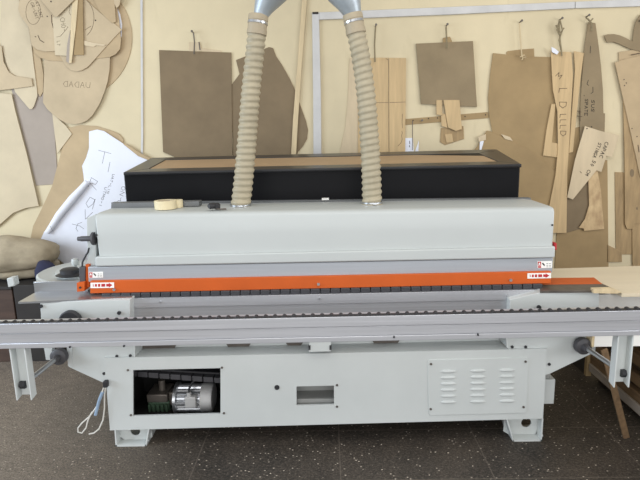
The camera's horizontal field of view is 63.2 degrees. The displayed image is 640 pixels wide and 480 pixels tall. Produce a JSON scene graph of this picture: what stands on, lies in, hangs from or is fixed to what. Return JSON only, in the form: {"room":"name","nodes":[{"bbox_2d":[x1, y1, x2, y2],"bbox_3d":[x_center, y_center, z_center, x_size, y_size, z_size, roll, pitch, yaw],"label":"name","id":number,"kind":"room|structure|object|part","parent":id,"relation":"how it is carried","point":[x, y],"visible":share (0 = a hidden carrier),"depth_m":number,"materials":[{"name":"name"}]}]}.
{"room":"woodworking shop","nodes":[
{"label":"woodworking shop","id":0,"kind":"room"},
{"bbox_2d":[0,360,639,479],"bbox_3d":[0.046,1.602,0.879,12.000,0.120,7.820,-1,11,1],"label":"floor","id":1,"kind":"structure","parent":0,"point":[582,439],"depth_m":2.91,"materials":[{"name":"stone"}]},
{"bbox_2d":[0,278,27,361],"bbox_3d":[-2.705,0.624,4.317,0.660,0.622,0.490,-1,11,1],"label":"wooden crate","id":2,"kind":"object","parent":1,"relation":"on","point":[7,300],"visible":0.24,"depth_m":4.06,"materials":[{"name":"brown wood"}]},
{"bbox_3d":[-2.711,0.331,4.261,0.660,0.025,0.490,-1,11,1],"label":"lid","id":3,"kind":"part","parent":2,"relation":"part of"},
{"bbox_2d":[0,235,59,279],"bbox_3d":[-2.491,0.131,4.201,0.736,0.350,0.471,-1,11,1],"label":"cloth bundle","id":4,"kind":"object","parent":2,"relation":"on","point":[20,256],"visible":0.78,"depth_m":4.08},
{"bbox_2d":[13,278,66,360],"bbox_3d":[-2.245,0.619,4.275,0.246,0.628,0.400,-1,11,1],"label":"box","id":5,"kind":"object","parent":1,"relation":"on","point":[25,288],"visible":0.08,"depth_m":4.06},
{"bbox_2d":[34,260,54,278],"bbox_3d":[-2.159,0.242,4.101,0.174,0.173,0.164,-1,11,1],"label":"cloth","id":6,"kind":"object","parent":5,"relation":"on","point":[42,265],"visible":0.43,"depth_m":4.04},
{"bbox_2d":[0,199,639,446],"bbox_3d":[-0.009,0.468,2.928,3.809,1.335,1.102,-1,11,1],"label":"machine","id":7,"kind":"object","parent":1,"relation":"on","point":[346,312],"visible":1,"depth_m":2.71,"materials":[{"name":"white metal"}]},
{"bbox_3d":[-1.417,0.660,2.659,0.025,0.029,0.327,-1,11,1],"label":"stay rod","id":8,"kind":"part","parent":7,"relation":"part of","materials":[{"name":"metal"}]},
{"bbox_3d":[-1.415,0.631,2.821,0.088,0.088,0.041,-1,11,1],"label":"knob","id":9,"kind":"part","parent":7,"relation":"part of","materials":[{"name":"grey plastic"}]},
{"bbox_3d":[-1.414,0.179,2.937,0.150,0.042,0.150,-1,11,1],"label":"reel knob","id":10,"kind":"part","parent":7,"relation":"part of","materials":[{"name":"plastic"}]},
{"bbox_3d":[-1.228,-0.007,2.735,0.094,0.068,0.068,-1,11,1],"label":"clamp handle","id":11,"kind":"part","parent":7,"relation":"part of","materials":[{"name":"grey plastic"}]},
{"bbox_3d":[-1.237,0.190,2.778,0.033,0.129,0.030,-1,11,1],"label":"orange plate","id":12,"kind":"part","parent":7,"relation":"part of","materials":[{"name":"metal"}]},
{"bbox_2d":[93,283,111,286],"bbox_3d":[-1.140,0.237,2.727,0.104,0.025,0.001,-1,11,1],"label":"print","id":13,"kind":"object","parent":7,"relation":"attached to","point":[94,284],"depth_m":2.73},
{"bbox_3d":[-1.058,1.101,2.990,0.185,0.095,0.006,-1,11,1],"label":"plate","id":14,"kind":"part","parent":7,"relation":"part of","materials":[{"name":"grey metal"}]},
{"bbox_2d":[112,200,201,207],"bbox_3d":[-0.914,-0.202,2.921,0.487,0.028,0.070,-1,11,1],"label":"metal bar","id":15,"kind":"object","parent":7,"relation":"on","point":[186,203],"visible":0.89,"depth_m":2.89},
{"bbox_2d":[154,199,176,209],"bbox_3d":[-0.836,-0.192,2.816,0.117,0.046,0.117,-1,11,1],"label":"tape roll","id":16,"kind":"object","parent":7,"relation":"on","point":[163,204],"visible":1,"depth_m":2.77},
{"bbox_2d":[170,199,182,207],"bbox_3d":[-0.790,-0.201,2.865,0.068,0.042,0.068,-1,11,1],"label":"tape roll","id":17,"kind":"object","parent":7,"relation":"on","point":[179,201],"visible":0.62,"depth_m":2.84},
{"bbox_3d":[-0.806,0.744,3.017,0.492,0.049,0.080,-1,11,1],"label":"return chain","id":18,"kind":"part","parent":7,"relation":"part of","materials":[{"name":"metal"}]},
{"bbox_3d":[-0.764,0.938,3.094,0.137,0.164,0.164,-1,11,1],"label":"drive motor","id":19,"kind":"part","parent":7,"relation":"part of","materials":[{"name":"metal"}]},
{"bbox_2d":[207,203,225,209],"bbox_3d":[-0.542,-0.179,2.737,0.097,0.038,0.057,-3,11,-8],"label":"tool","id":20,"kind":"object","parent":7,"relation":"on","point":[216,206],"visible":1,"depth_m":2.72,"materials":[{"name":"black rubber"}]},
{"bbox_2d":[230,12,267,206],"bbox_3d":[-0.385,-0.675,2.792,0.257,1.016,0.132,-1,11,1],"label":"hose","id":21,"kind":"object","parent":7,"relation":"on","point":[257,22],"visible":0.99,"depth_m":2.76,"materials":[{"name":"beige plastic"}]},
{"bbox_3d":[-0.021,0.369,2.394,3.781,0.065,0.060,-1,11,1],"label":"support rail","id":22,"kind":"part","parent":7,"relation":"part of","materials":[{"name":"metal"}]},
{"bbox_2d":[87,199,556,289],"bbox_3d":[0.000,0.006,2.903,2.503,0.419,0.442,-1,11,1],"label":"hood","id":23,"kind":"object","parent":7,"relation":"attached to","point":[415,243],"depth_m":2.70,"materials":[{"name":"white metal"}]},
{"bbox_2d":[343,11,381,205],"bbox_3d":[0.232,-0.684,2.784,0.205,1.011,0.124,-1,11,1],"label":"hose","id":24,"kind":"object","parent":7,"relation":"on","point":[355,28],"visible":1,"depth_m":2.75,"materials":[{"name":"beige plastic"}]},
{"bbox_2d":[254,0,360,16],"bbox_3d":[-0.070,-1.757,2.585,0.494,1.251,0.494,8,14,39],"label":"duct","id":25,"kind":"object","parent":24,"relation":"attached to","point":[267,7],"visible":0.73,"depth_m":2.65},
{"bbox_3d":[-0.001,0.264,2.765,2.317,0.031,0.100,-1,11,1],"label":"feed chain","id":26,"kind":"part","parent":7,"relation":"part of","materials":[{"name":"black rubber"}]},
{"bbox_2d":[428,357,527,414],"bbox_3d":[0.861,0.801,2.840,0.549,0.333,0.006,-1,11,1],"label":"vent","id":27,"kind":"object","parent":7,"relation":"attached to","point":[456,385],"depth_m":2.83,"materials":[{"name":"metal"}]},
{"bbox_3d":[1.136,1.042,2.949,0.188,0.127,0.006,-1,11,1],"label":"plate","id":28,"kind":"part","parent":7,"relation":"part of","materials":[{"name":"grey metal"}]},
{"bbox_2d":[530,274,548,276],"bbox_3d":[1.134,0.185,2.687,0.100,0.024,0.001,-1,11,1],"label":"print","id":29,"kind":"object","parent":7,"relation":"attached to","point":[531,275],"depth_m":2.69},
{"bbox_3d":[1.302,0.249,2.681,0.378,0.012,0.136,-1,11,1],"label":"outfeed plate","id":30,"kind":"part","parent":7,"relation":"part of","materials":[{"name":"metal"}]},
{"bbox_3d":[1.400,0.564,2.771,0.088,0.088,0.041,-2,11,-3],"label":"knob","id":31,"kind":"part","parent":7,"relation":"part of","materials":[{"name":"grey plastic"}]},
{"bbox_3d":[1.411,0.593,2.608,0.025,0.030,0.328,-2,11,-3],"label":"stay rod","id":32,"kind":"part","parent":7,"relation":"part of","materials":[{"name":"metal"}]},
{"bbox_2d":[111,149,530,207],"bbox_3d":[0.013,0.222,3.537,2.527,1.587,0.642,-1,11,1],"label":"box","id":33,"kind":"object","parent":1,"relation":"on","point":[490,173],"visible":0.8,"depth_m":3.15,"materials":[{"name":"paint"}]},
{"bbox_3d":[0.021,-0.506,3.366,2.150,0.055,0.364,-1,11,1],"label":"panel","id":34,"kind":"part","parent":33,"relation":"part of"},
{"bbox_3d":[0.032,-0.514,3.395,2.427,0.090,0.642,-1,11,1],"label":"frame","id":35,"kind":"part","parent":33,"relation":"part of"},
{"bbox_2d":[573,357,584,372],"bbox_3d":[1.886,0.649,3.810,0.015,0.560,0.315,-1,11,1],"label":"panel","id":36,"kind":"object","parent":1,"relation":"on","point":[580,363],"visible":0.14,"depth_m":3.76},
{"bbox_2d":[584,354,590,375],"bbox_3d":[1.889,0.683,3.633,0.035,0.560,0.035,-1,11,1],"label":"wooden post","id":37,"kind":"object","parent":1,"relation":"on","point":[587,372],"visible":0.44,"depth_m":3.66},
{"bbox_2d":[600,348,629,438],"bbox_3d":[1.606,0.843,2.826,0.260,0.575,0.022,-5,12,-19],"label":"wooden stick","id":38,"kind":"object","parent":1,"relation":"on","point":[604,352],"visible":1,"depth_m":2.83,"materials":[{"name":"brown wood"}]},
{"bbox_3d":[2.171,1.083,2.874,0.500,0.049,1.490,-1,11,1],"label":"plank","id":39,"kind":"object","parent":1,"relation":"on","visible":0},
{"bbox_2d":[589,363,639,414],"bbox_3d":[2.145,1.023,2.909,0.550,0.054,1.480,-1,11,1],"label":"plank","id":40,"kind":"object","parent":39,"relation":"on","point":[624,396],"visible":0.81,"depth_m":3.25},
{"bbox_2d":[590,355,639,403],"bbox_3d":[2.150,0.971,2.878,0.538,0.059,1.540,-1,11,1],"label":"plank","id":41,"kind":"object","parent":40,"relation":"on","point":[633,390],"visible":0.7,"depth_m":3.22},
{"bbox_3d":[2.173,0.922,2.878,0.490,0.034,1.460,-1,11,1],"label":"plank","id":42,"kind":"object","parent":41,"relation":"on","visible":0},
{"bbox_2d":[595,347,639,387],"bbox_3d":[2.149,0.879,2.825,0.535,0.069,1.570,-1,11,1],"label":"plank","id":43,"kind":"object","parent":42,"relation":"on","point":[635,374],"visible":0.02,"depth_m":3.14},
{"bbox_2d":[607,347,639,370],"bbox_3d":[2.165,0.806,2.856,0.500,0.059,1.460,-1,11,1],"label":"plank","id":44,"kind":"object","parent":43,"relation":"on","point":[610,348],"visible":0.02,"depth_m":3.17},
{"bbox_2d":[632,346,639,367],"bbox_3d":[2.139,0.746,2.830,0.550,0.069,1.530,-1,11,1],"label":"plank","id":45,"kind":"object","parent":44,"relation":"on","point":[636,351],"visible":0.02,"depth_m":3.08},
{"bbox_3d":[2.167,0.676,2.821,0.490,0.069,1.440,-1,11,1],"label":"plank","id":46,"kind":"object","parent":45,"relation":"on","visible":0},
{"bbox_3d":[2.146,0.587,2.824,0.530,0.102,1.480,-1,11,1],"label":"plank","id":47,"kind":"object","parent":46,"relation":"on","visible":0},
{"bbox_2d":[586,293,639,346],"bbox_3d":[1.969,0.375,2.905,1.077,0.287,0.407,-1,11,1],"label":"carcass","id":48,"kind":"object","parent":47,"relation":"on","point":[605,299],"visible":0.19,"depth_m":2.70,"materials":[{"name":"white wood"}]},
{"bbox_3d":[1.437,0.386,2.914,0.012,0.287,0.407,-1,11,1],"label":"edge panel","id":49,"kind":"part","parent":48,"relation":"part of","materials":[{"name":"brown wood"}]},
{"bbox_2d":[551,266,639,296],"bbox_3d":[2.130,0.212,2.857,1.783,0.018,0.548,-1,11,1],"label":"plywood sheet","id":50,"kind":"object","parent":48,"relation":"on","point":[625,279],"visible":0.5,"depth_m":2.93,"materials":[{"name":"beige wood"}]},
{"bbox_2d":[591,287,621,293],"bbox_3d":[1.437,0.253,2.611,0.143,0.026,0.030,-1,11,1],"label":"plywood offcut","id":51,"kind":"object","parent":48,"relation":"on","point":[610,290],"visible":1,"depth_m":2.60,"materials":[{"name":"brown wood"}]},
{"bbox_2d":[0,0,639,268],"bbox_3d":[0.055,-0.953,4.307,12.000,3.600,0.120,-1,11,1],"label":"wall","id":52,"kind":"structure","parent":0,"point":[222,25],"depth_m":4.14,"materials":[{"name":"paint"}]},
{"bbox_2d":[0,46,32,89],"bbox_3d":[-2.576,-1.389,4.166,0.518,0.412,0.006,-1,11,1],"label":"fibreboard template","id":53,"kind":"object","parent":52,"relation":"attached to","point":[8,80],"visible":1,"depth_m":4.18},
{"bbox_2d":[0,0,37,108],"bbox_3d":[-2.423,-1.546,4.147,0.252,0.981,0.006,-1,11,1],"label":"fibreboard template","id":54,"kind":"object","parent":52,"relation":"attached to","point":[15,40],"visible":1,"depth_m":4.15,"materials":[{"name":"wood"}]},
{"bbox_2d":[0,93,38,223],"bbox_3d":[-2.693,-0.586,4.329,0.636,1.284,0.006,-1,11,1],"label":"fibreboard template","id":55,"kind":"object","parent":52,"relation":"attached to","point":[17,188],"visible":1,"depth_m":4.32,"materials":[{"name":"wood"}]},
{"bbox_2d":[11,89,56,184],"bbox_3d":[-2.340,-0.864,4.292,0.326,0.823,0.006,-1,11,1],"label":"cardboard sheet","id":56,"kind":"object","parent":52,"relation":"attached to","point":[37,126],"visible":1,"depth_m":4.29,"materials":[{"name":"cardboard"}]},
{"bbox_2d":[18,0,54,51],"bbox_3d":[-2.183,-1.755,4.076,0.355,0.529,0.007,-1,11,1],"label":"fibreboard template","id":57,"kind":"object","parent":52,"relation":"attached to","point":[39,19],"visible":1,"depth_m":4.08,"materials":[{"name":"brown"}]},
{"bbox_2d":[32,47,43,96],"bbox_3d":[-2.263,-1.359,4.188,0.070,0.400,0.006,-1,11,1],"label":"fibreboard template","id":58,"kind":"object","parent":52,"relation":"attached to","point":[39,74],"visible":1,"depth_m":4.19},
{"bbox_2d":[41,0,73,16],"bbox_3d":[-1.996,-1.871,4.023,0.370,0.269,0.007,-1,11,1],"label":"fibreboard template","id":59,"kind":"object","parent":52,"relation":"hanging from","point":[56,7],"visible":1,"depth_m":4.03,"materials":[{"name":"brown"}]},
{"bbox_2d":[52,114,71,153],"bbox_3d":[-2.109,-0.875,4.273,0.144,0.328,0.006,-1,11,1],"label":"fibreboard offcut","id":60,"kind":"object","parent":52,"relation":"attached to","point":[62,133],"visible":1,"depth_m":4.27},
{"bbox_2d":[53,3,71,55],"bbox_3d":[-1.999,-1.714,4.074,0.213,0.520,0.007,-1,11,1],"label":"strip","id":61,"kind":"object","parent":52,"relation":"attached to","point":[62,23],"visible":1,"depth_m":4.08,"materials":[{"name":"brown"}]},
{"bbox_2d":[66,33,69,63],"bbox_3d":[-1.986,-1.522,4.105,0.058,0.252,0.006,-1,11,1],"label":"wooden strip","id":62,"kind":"object","parent":52,"relation":"hanging from","point":[68,43],"visible":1,"depth_m":4.11,"materials":[{"name":"grey wood"}]},
{"bbox_2d":[69,0,77,62],"bbox_3d":[-1.923,-1.705,4.069,0.152,0.609,0.006,-1,11,1],"label":"wooden strip","id":63,"kind":"object","parent":52,"relation":"hanging from","point":[75,2],"visible":1,"depth_m":4.07,"materials":[{"name":"brown wood"}]},
{"bbox_2d":[32,0,120,60],"bbox_3d":[-1.934,-1.724,4.093,0.714,0.602,0.006,-1,11,1],"label":"fibreboard template","id":64,"kind":"object","parent":52,"relation":"attached to","point":[113,47],"visible":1,"depth_m":4.13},
{"bbox_2d":[43,57,109,123],"bbox_3d":[-1.958,-1.209,4.199,0.582,0.532,0.007,-1,11,1],"label":"fibreboard template","id":65,"kind":"object","parent":52,"relation":"attached to","point":[73,97],"visible":1,"depth_m":4.20,"materials":[{"name":"brown"}]},
{"bbox_2d":[31,125,123,238],"bbox_3d":[-2.048,-0.356,4.379,0.884,1.193,0.006,-1,11,1],"label":"fibreboard template","id":66,"kind":"object","parent":52,"relation":"attached to","point":[69,176],"visible":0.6,"depth_m":4.34,"materials":[{"name":"wood"}]},
{"bbox_2d":[74,0,83,54],"bbox_3d":[-1.893,-1.736,4.069,0.132,0.551,0.006,-1,11,1],"label":"wooden strip","id":67,"kind":"object","parent":52,"relation":"attached to","point":[79,34],"visible":1,"depth_m":4.09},
{"bbox_2d":[60,0,121,70],"bbox_3d":[-1.816,-1.684,4.091,0.513,0.679,0.007,-1,11,1],"label":"fibreboard template","id":68,"kind":"object","parent":52,"relation":"attached to","point":[97,28],"visible":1,"depth_m":4.10,"materials":[{"name":"brown"}]},
{"bbox_2d":[84,41,105,46],"bbox_3d":[-1.779,-1.552,4.110,0.174,0.050,0.006,-1,11,1],"label":"wedge","id":69,"kind":"object","parent":68,"relation":"attached to","point":[86,43],"visible":1,"depth_m":4.11,"materials":[{"name":"brown wood"}]},
{"bbox_2d":[41,130,146,263],"bbox_3d":[-1.890,-0.291,4.352,1.013,1.238,0.066,-1,11,1],"label":"paper sheet","id":70,"kind":"object","parent":52,"relation":"attached to","point":[105,164],"visible":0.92,"depth_m":4.34,"materials":[{"name":"paper"}]},
{"bbox_2d":[94,0,115,22],"bbox_3d":[-1.710,-1.856,4.050,0.221,0.318,0.006,-1,11,1],"label":"fibreboard template","id":71,"kind":"object","parent":52,"relation":"attached to","point":[106,7],"visible":1,"depth_m":4.06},
{"bbox_2d":[114,0,120,7],"bbox_3d":[-1.556,-1.905,4.032,0.093,0.206,0.006,-1,11,1],"label":"fibreboard template","id":72,"kind":"object","parent":52,"relation":"attached to","point":[116,2],"visible":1,"depth_m":4.04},
{"bbox_2d":[106,2,131,87],"bbox_3d":[-1.770,-1.660,4.131,0.552,1.048,0.006,-1,11,1],"label":"fibreboard template","id":73,"kind":"object","parent":52,"relation":"attached to","point":[118,61],"visible":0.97,"depth_m":4.16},
{"bbox_2d":[117,9,121,36],"bbox_3d":[-1.613,-1.711,4.112,0.098,0.262,0.006,-1,11,1],"label":"paper sheet","id":74,"kind":"object","parent":73,"relation":"attached to","point":[119,15],"visible":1,"depth_m":4.11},
{"bbox_2d":[124,144,149,159],"bbox_3d":[-1.504,-0.721,4.280,0.219,0.142,0.006,-1,11,1],"label":"wooden strip","id":75,"kind":"object","parent":52,"relation":"attached to","point":[136,152],"visible":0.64,"depth_m":4.28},
{"bbox_2d":[140,0,142,153],"bbox_3d":[-1.434,-1.347,4.184,0.148,1.521,0.012,-1,11,1],"label":"conduit","id":76,"kind":"object","parent":52,"relation":"attached to","point":[141,1],"visible":0.67,"depth_m":4.18,"materials":[{"name":"metal"}]},
{"bbox_2d":[191,30,200,53],"bbox_3d":[-0.978,-1.563,4.115,0.068,0.179,0.053,-1,11,1],"label":"nail","id":77,"kind":"object","parent":52,"relation":"attached to","point":[191,30],"visible":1,"depth_m":4.09,"materials":[{"name":"metal"}]},
{"bbox_2d":[159,50,232,156],"bbox_3d":[-1.001,-1.099,4.221,0.607,0.856,0.006,-1,11,1],"label":"sheet","id":78,"kind":"object","parent":77,"relation":"hanging from","point":[196,89],"visible":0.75,"depth_m":4.22,"materials":[{"name":"cardboard"}]},
{"bbox_2d":[189,42,220,51],"bbox_3d":[-0.916,-1.522,4.146,0.264,0.112,0.006,-1,11,1],"label":"scrap","id":79,"kind":"object","parent":52,"relation":"attached to","point":[191,44],"visible":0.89,"depth_m":4.14,"materials":[{"name":"brown wood"}]},
{"bbox_2d":[232,47,307,155],"bbox_3d":[-0.484,-1.063,4.228,0.764,0.958,0.006,-1,11,1],"label":"fibreboard template","id":80,"kind":"object","parent":52,"relation":"attached to","point":[277,95],"visible":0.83,"depth_m":4.23,"materials":[{"name":"wood"}]},
{"bbox_2d":[291,0,306,153],"bbox_3d":[-0.171,-1.235,4.177,0.200,1.581,0.006,-1,11,1],"label":"batten","id":81,"kind":"object","parent":52,"relation":"attached to","point":[304,2],"visible":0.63,"depth_m":4.16,"materials":[{"name":"brown wood"}]},
{"bbox_2d":[312,12,320,153],"bbox_3d":[-0.030,-1.122,4.203,0.076,1.352,0.022,-1,11,1],"label":"cable trunking","id":82,"kind":"object","parent":52,"relation":"attached to","point":[315,15],"visible":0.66,"depth_m":4.17,"materials":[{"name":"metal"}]},
{"bbox_2d":[340,58,357,152],"bbox_3d":[0.226,-0.973,4.236,0.239,0.970,0.006,-1,11,1],"label":"plywood sheet","id":83,"kind":"object","parent":52,"relation":"attached to","point":[350,137],"visible":0.45,"depth_m":4.23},
{"bbox_2d":[374,23,376,61],"bbox_3d":[0.435,-1.550,4.099,0.027,0.287,0.053,-1,11,1],"label":"nail","id":84,"kind":"object","parent":52,"relation":"attached to","point":[376,23],"visible":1,"depth_m":4.07,"materials":[{"name":"metal"}]},
{"bbox_2d":[358,58,388,152],"bbox_3d":[0.432,-0.973,4.226,0.255,0.972,0.007,-1,11,1],"label":"plywood sheet","id":85,"kind":"object","parent":84,"relation":"hanging from","point":[380,67],"visible":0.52,"depth_m":4.19,"materials":[{"name":"brown"}]},
{"bbox_2d":[389,58,405,151],"bbox_3d":[0.626,-0.973,4.224,0.136,0.970,0.007,-1,11,1],"label":"plywood sheet","id":86,"kind":"object","parent":52,"relation":"attached to","point":[397,66],"visible":0.86,"depth_m":4.20,"materials":[{"name":"brown"}]},
{"bbox_2d":[405,138,418,151],"bbox_3d":[0.756,-0.667,4.288,0.114,0.344,0.007,-1,11,1],"label":"paper note","id":87,"kind":"object","parent":52,"relation":"attached to","point":[408,141],"visible":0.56,"depth_m":4.26,"materials":[{"name":"white"}]},
{"bbox_2d":[436,100,441,114],"bbox_3d":[0.962,-1.065,4.188,0.051,0.122,0.006,-1,11,1],"label":"wood offcut","id":88,"kind":"object","parent":52,"relation":"attached to","point":[438,102],"visible":1,"depth_m":4.18,"materials":[{"name":"yellow wood"}]},
{"bbox_2d":[441,113,446,127],"bbox_3d":[1.006,-0.968,4.213,0.055,0.119,0.006,-1,11,1],"label":"wood offcut","id":89,"kind":"object","parent":52,"relation":"attached to","point":[443,116],"visible":1,"depth_m":4.21,"materials":[{"name":"yellow wood"}]},
{"bbox_2d":[319,2,574,19],"bbox_3d":[0.986,-1.789,4.062,1.987,0.082,0.020,-1,11,1],"label":"cable trunking","id":90,"kind":"object","parent":52,"relation":"attached to","point":[459,10],"visible":1,"depth_m":4.05,"materials":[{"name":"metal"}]},
{"bbox_2d":[405,112,488,124],"bbox_3d":[1.032,-0.986,4.222,0.675,0.088,0.008,-1,11,1],"label":"wooden rail","id":91,"kind":"object","parent":52,"relation":"attached to","point":[482,115],"visible":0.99,"depth_m":4.22,"materials":[{"name":"brown"}]},
{"bbox_2d":[412,119,422,149],"bbox_3d":[0.789,-0.856,4.228,0.089,0.243,0.053,-1,11,1],"label":"wood","id":92,"kind":"object","parent":91,"relation":"attached to","point":[421,119],"visible":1,"depth_m":4.20,"materials":[{"name":"wood"}]},
{"bbox_2d":[445,23,448,47],"bbox_3d":[0.990,-1.601,4.082,0.025,0.185,0.053,-1,11,1],"label":"nail","id":93,"kind":"object","parent":52,"relation":"attached to","point":[446,23],"visible":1,"depth_m":4.06,"materials":[{"name":"metal"}]},
{"bbox_2d":[416,41,476,106],"bbox_3d":[1.010,-1.315,4.146,0.496,0.505,0.006,-1,11,1],"label":"sheet","id":94,"kind":"object","parent":93,"relation":"hanging from","point":[444,73],"visible":1,"depth_m":4.14,"materials":[{"name":"wood"}]},
{"bbox_2d":[443,37,451,41],"bbox_3d":[1.010,-1.515,4.114,0.087,0.177,0.006,-1,11,1],"label":"fibreboard offcut","id":95,"kind":"object","parent":52,"relation":"attached to","point":[448,38],"visible":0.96,"depth_m":4.10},
{"bbox_2d":[440,126,463,144],"bbox_3d":[1.079,-0.853,4.248,0.195,0.148,0.006,-1,11,1],"label":"wood offcut","id":96,"kind":"object","parent":52,"relation":"attached to","point":[457,135],"visible":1,"depth_m":4.24,"materials":[{"name":"brown wood"}]},
{"bbox_2d":[445,134,452,142],"bbox_3d":[1.055,-0.831,4.246,0.070,0.075,0.006,-1,11,1],"label":"wood offcut","id":97,"kind":"object","parent":96,"relation":"attached to","point":[449,138],"visible":1,"depth_m":4.24,"materials":[{"name":"yellow wood"}]},
{"bbox_2d":[443,100,461,130],"bbox_3d":[1.071,-1.005,4.198,0.154,0.246,0.006,-1,11,1],"label":"wood offcut","id":98,"kind":"object","parent":52,"relation":"attached to","point":[452,107],"visible":1,"depth_m":4.19,"materials":[{"name":"yellow wood"}]},
{"bbox_2d":[475,131,554,205],"bbox_3d":[1.568,-0.521,4.292,0.748,0.757,0.006,-1,11,1],"label":"fibreboard template","id":99,"kind":"object","parent":52,"relation":"attached to","point":[536,178],"visible":0.54,"depth_m":4.27,"materials":[{"name":"wood"}]},
{"bbox_2d":[478,134,485,141],"bbox_3d":[1.317,-0.829,4.229,0.065,0.062,0.006,-1,11,1],"label":"paper scrap","id":100,"kind":"object","parent":99,"relation":"attached to","point":[483,137],"visible":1,"depth_m":4.23,"materials":[{"name":"beige paper"}]},
{"bbox_2d":[506,49,533,56],"bbox_3d":[1.594,-1.432,4.129,0.232,0.163,0.006,-1,11,1],"label":"fibreboard offcut","id":101,"kind":"object","parent":52,"relation":"attached to","point":[527,52],"visible":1,"depth_m":4.12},
{"bbox_2d":[519,19,526,59],"bbox_3d":[1.587,-1.566,4.080,0.080,0.302,0.053,-1,11,1],"label":"nail","id":102,"kind":"object","parent":52,"relation":"attached to","point":[521,19],"visible":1,"depth_m":4.06,"materials":[{"name":"metal"}]},
{"bbox_2d":[488,53,556,171],"bbox_3d":[1.662,-0.887,4.227,0.612,1.218,0.006,-1,11,1],"label":"fibreboard template","id":103,"kind":"object","parent":102,"relation":"hanging from","point":[520,92],"visible":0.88,"depth_m":4.18,"materials":[{"name":"wood"}]},
{"bbox_2d":[543,104,557,156],"bbox_3d":[1.878,-0.882,4.211,0.124,0.425,0.006,-1,11,1],"label":"plywood template","id":104,"kind":"object","parent":52,"relation":"attached to","point":[550,149],"visible":1,"depth_m":4.22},
{"bbox_2d":[551,17,564,55],"bbox_3d":[1.855,-1.588,4.073,0.093,0.290,0.053,-1,11,1],"label":"nail","id":105,"kind":"object","parent":52,"relation":"attached to","point":[554,50],"visible":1,"depth_m":4.05,"materials":[{"name":"metal"}]},
{"bbox_2d":[549,50,572,232],"bbox_3d":[1.940,-0.776,4.223,0.218,1.464,0.007,-1,11,1],"label":"plywood template","id":106,"kind":"object","parent":105,"relation":"hanging from","point":[561,66],"visible":0.98,"depth_m":4.20,"materials":[{"name":"brown"}]},
{"bbox_2d":[569,51,583,152],"bbox_3d":[2.046,-1.099,4.167,0.079,0.791,0.006,-1,11,1],"label":"plywood template","id":107,"kind":"object","parent":52,"relation":"attached to","point":[578,56],"visible":1,"depth_m":4.15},
{"bbox_2d":[566,182,588,232],"bbox_3d":[2.155,-0.294,4.335,0.221,0.474,0.006,-1,11,1],"label":"fibreboard template","id":108,"kind":"object","parent":52,"relation":"attached to","point":[577,208],"visible":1,"depth_m":4.34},
{"bbox_2d":[554,127,608,268],"bbox_3d":[2.237,-0.202,4.358,0.485,1.476,0.006,-1,11,1],"label":"sheet","id":109,"kind":"object","parent":52,"relation":"attached to","point":[579,248],"visible":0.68,"depth_m":4.40,"materials":[{"name":"wood"}]},
{"bbox_2d":[586,14,592,30],"bbox_3d":[2.086,-1.690,4.050,0.061,0.126,0.053,-1,11,1],"label":"nail","id":110,"kind":"object","parent":52,"relation":"attached to","point":[588,19],"visible":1,"depth_m":4.02,"materials":[{"name":"metal"}]},
{"bbox_2d":[577,22,604,139],"bbox_3d":[2.179,-1.258,4.141,0.239,0.904,0.007,-1,11,1],"label":"fibreboard template","id":111,"kind":"object","parent":110,"relation":"hanging from","point":[591,99],"visible":1,"depth_m":4.15,"materials":[{"name":"brown"}]},
{"bbox_2d":[579,171,603,230],"bbox_3d":[2.270,-0.327,4.313,0.210,0.508,0.006,-1,11,1],"label":"plywood template","id":112,"kind":"object","parent":52,"relation":"attached to","point":[593,220],"visible":1,"depth_m":4.32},
{"bbox_2d":[567,126,618,198],"bbox_3d":[2.228,-0.629,4.240,0.385,0.592,0.008,-1,11,1],"label":"plywood template","id":113,"kind":"object","parent":52,"relation":"attached to","point":[595,145],"visible":1,"depth_m":4.23,"materials":[{"name":"beige"}]},
{"bbox_2d":[575,0,639,8],"bbox_3d":[2.306,-1.836,4.035,0.651,0.058,0.020,-1,11,1],"label":"cable trunking","id":114,"kind":"object","parent":52,"relation":"attached to","point":[605,3],"visible":1,"depth_m":4.03,"materials":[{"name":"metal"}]},
{"bbox_2d":[608,245,621,261],"bbox_3d":[2.500,0.114,4.409,0.130,0.149,0.006,-1,11,1],"label":"strip","id":115,"kind":"object","parent":52,"relation":"attached to","point":[614,255],"visible":1,"depth_m":4.41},
{"bbox_2d":[615,172,631,253],"bbox_3d":[2.543,-0.219,4.351,0.210,0.700,0.006,-1,11,1],"label":"strip","id":116,"kind":"object","parent":52,"relation":"attached to","point":[623,236],"visible":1,"depth_m":4.36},
{"bbox_2d":[615,53,639,174],"bbox_3d":[2.579,-0.819,4.213,0.478,1.335,0.007,-1,11,1],"label":"plywood template","id":117,"kind":"object","parent":52,"relation":"attached to","point":[628,70],"visible":1,"depth_m":4.14,"materials":[{"name":"brown"}]},
{"bbox_2d":[619,50,639,60],"bbox_3d":[2.528,-1.415,4.113,0.338,0.219,0.006,-1,11,1],"label":"fibreboard offcut","id":118,"kind":"object","parent":52,"relation":"attached to","point":[624,54],"visible":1,"depth_m":4.10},
{"bbox_2d":[623,102,639,228],"bbox_3d":[2.610,-0.627,4.257,0.354,1.089,0.007,-1,11,1],"label":"strip","id":119,"kind":"object","parent":52,"relation":"attached to","point":[631,173],"visible":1,"depth_m":4.28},
{"bbox_2d":[632,223,639,265],"bbox_3d":[2.727,0.092,4.401,0.230,0.861,0.006,-1,11,1],"label":"strip","id":120,"kind":"object","parent":52,"relation":"attached to","point":[636,228],"visible":0.57,"depth_m":4.39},
{"bbox_3d":[2.484,-1.704,4.042,0.018,0.018,0.053,-1,11,1],"label":"nail","id":121,"kind":"object","parent":52,"relation":"attached to","visible":0},
{"bbox_2d":[604,15,639,50],"bbox_3d":[2.449,-1.616,4.069,0.450,0.348,0.006,-1,11,1],"label":"fibreboard template","id":122,"kind":"object","parent":121,"relation":"hanging from","point":[634,44],"visible":1,"depth_m":4.08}
]}

